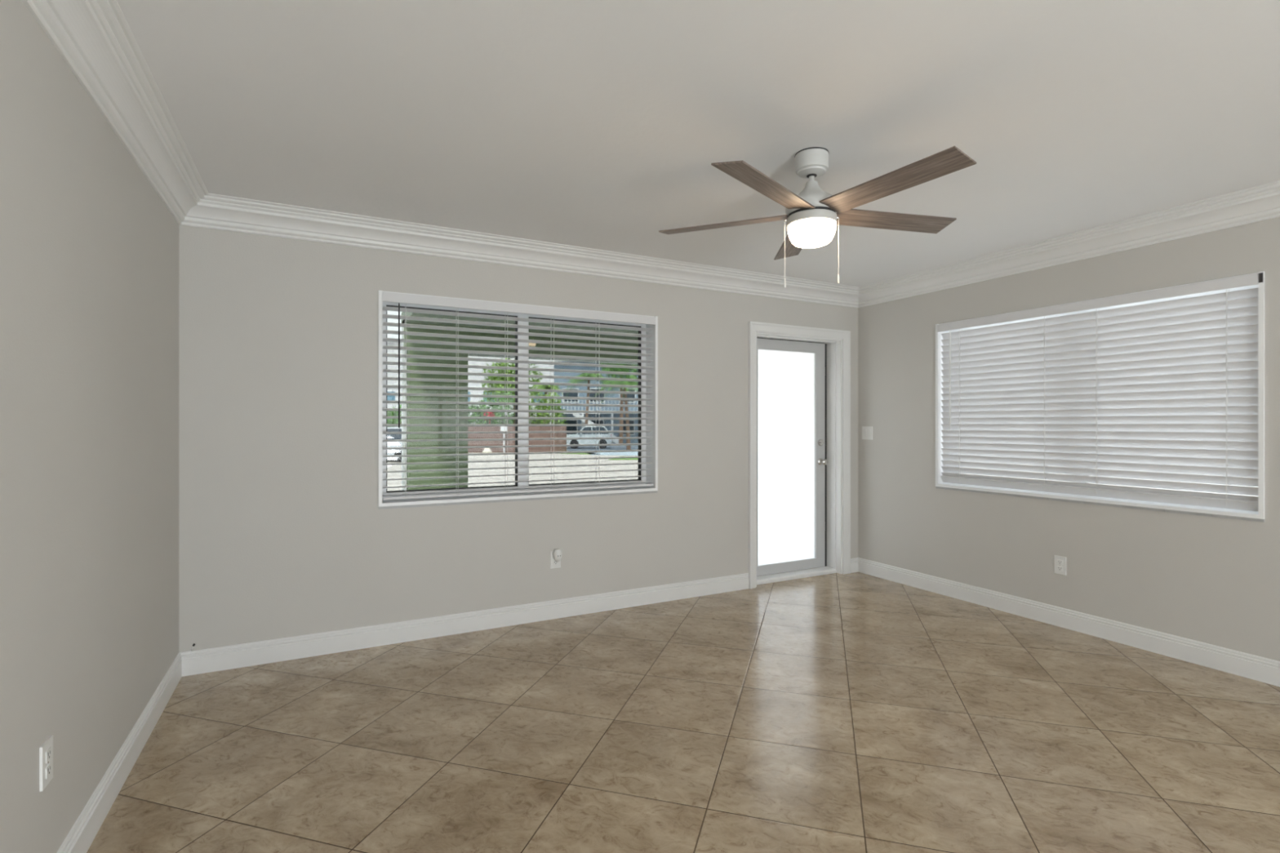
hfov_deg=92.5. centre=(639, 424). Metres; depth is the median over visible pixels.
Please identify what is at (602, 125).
ceiling
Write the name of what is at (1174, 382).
window blind
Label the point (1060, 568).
receptacle
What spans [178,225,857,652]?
wall
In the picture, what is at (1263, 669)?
baseboard
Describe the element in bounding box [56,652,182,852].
baseboard
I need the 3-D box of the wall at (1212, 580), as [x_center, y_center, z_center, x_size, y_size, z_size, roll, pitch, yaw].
[3.911,0.065,2.036,0.220,2.710,7.970,0,0,-28]
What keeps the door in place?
in the wall at (283, 531)
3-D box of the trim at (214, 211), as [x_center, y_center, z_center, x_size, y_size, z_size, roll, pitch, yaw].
[-0.194,-1.119,4.299,4.946,0.143,0.146,0,0,-28]
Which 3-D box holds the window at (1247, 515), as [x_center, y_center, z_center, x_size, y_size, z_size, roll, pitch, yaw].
[2.849,-0.142,4.022,0.214,1.286,1.885,0,0,-28]
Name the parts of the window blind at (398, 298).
ladder cord, ladder cord, ladder cord, rail, ladder cord, ladder cord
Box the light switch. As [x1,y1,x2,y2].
[862,426,872,439]
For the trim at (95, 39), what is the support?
attached to the wall at (89, 249)
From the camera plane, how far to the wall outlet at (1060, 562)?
4.01 m
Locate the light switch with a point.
(867, 431)
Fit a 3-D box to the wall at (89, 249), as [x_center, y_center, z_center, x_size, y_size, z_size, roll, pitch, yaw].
[-0.683,0.065,-0.251,0.150,2.710,8.190,0,0,-28]
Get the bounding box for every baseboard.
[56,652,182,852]
[179,573,749,676]
[850,557,857,573]
[857,557,1279,686]
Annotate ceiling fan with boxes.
[658,146,976,288]
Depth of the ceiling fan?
2.61 m
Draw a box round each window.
[378,290,657,509]
[935,271,1264,522]
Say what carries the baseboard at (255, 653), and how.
attached to the wall at (283, 531)
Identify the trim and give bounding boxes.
[22,0,208,224]
[178,193,858,307]
[857,180,1279,307]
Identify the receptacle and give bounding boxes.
[45,746,51,763]
[45,761,51,778]
[1057,559,1062,564]
[1057,565,1062,571]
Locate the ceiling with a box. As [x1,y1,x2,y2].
[116,0,1279,287]
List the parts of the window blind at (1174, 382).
ladder cord, ladder cord, ladder cord, rail, ladder cord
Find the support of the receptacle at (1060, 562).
attached to the wall outlet at (1060, 562)
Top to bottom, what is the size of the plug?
0.085 m
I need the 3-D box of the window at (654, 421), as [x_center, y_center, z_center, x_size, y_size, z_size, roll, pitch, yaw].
[-0.762,-0.147,4.189,1.907,1.306,0.214,0,0,-28]
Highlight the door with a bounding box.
[755,332,842,586]
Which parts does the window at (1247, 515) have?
sill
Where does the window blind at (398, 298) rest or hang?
attached to the window at (654, 421)
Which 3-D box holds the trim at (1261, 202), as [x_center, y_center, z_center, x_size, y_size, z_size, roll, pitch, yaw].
[3.749,-1.119,1.951,0.146,0.143,7.970,0,0,-28]
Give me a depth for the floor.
2.53 m
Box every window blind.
[382,291,655,501]
[937,272,1262,511]
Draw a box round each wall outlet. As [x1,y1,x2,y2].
[39,734,53,791]
[550,551,560,568]
[1053,555,1066,575]
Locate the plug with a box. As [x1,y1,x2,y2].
[553,548,562,561]
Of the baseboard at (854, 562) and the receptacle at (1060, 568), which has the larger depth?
the baseboard at (854, 562)
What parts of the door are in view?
frosted glass, knob, latch plate, latch plate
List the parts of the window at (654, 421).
glass, sill, glass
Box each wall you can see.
[0,0,178,852]
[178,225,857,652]
[857,217,1279,661]
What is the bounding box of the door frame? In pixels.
[748,321,850,588]
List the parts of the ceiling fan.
blade, blade, pull chain, blade, lamp shade, pull chain, blade, blade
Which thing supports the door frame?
attached to the wall at (283, 531)
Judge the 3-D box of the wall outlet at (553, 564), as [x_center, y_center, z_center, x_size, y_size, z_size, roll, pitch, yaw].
[-0.575,0.920,4.177,0.072,0.116,0.009,0,0,-28]
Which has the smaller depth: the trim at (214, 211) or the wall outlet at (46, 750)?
the wall outlet at (46, 750)
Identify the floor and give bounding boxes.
[86,572,1279,852]

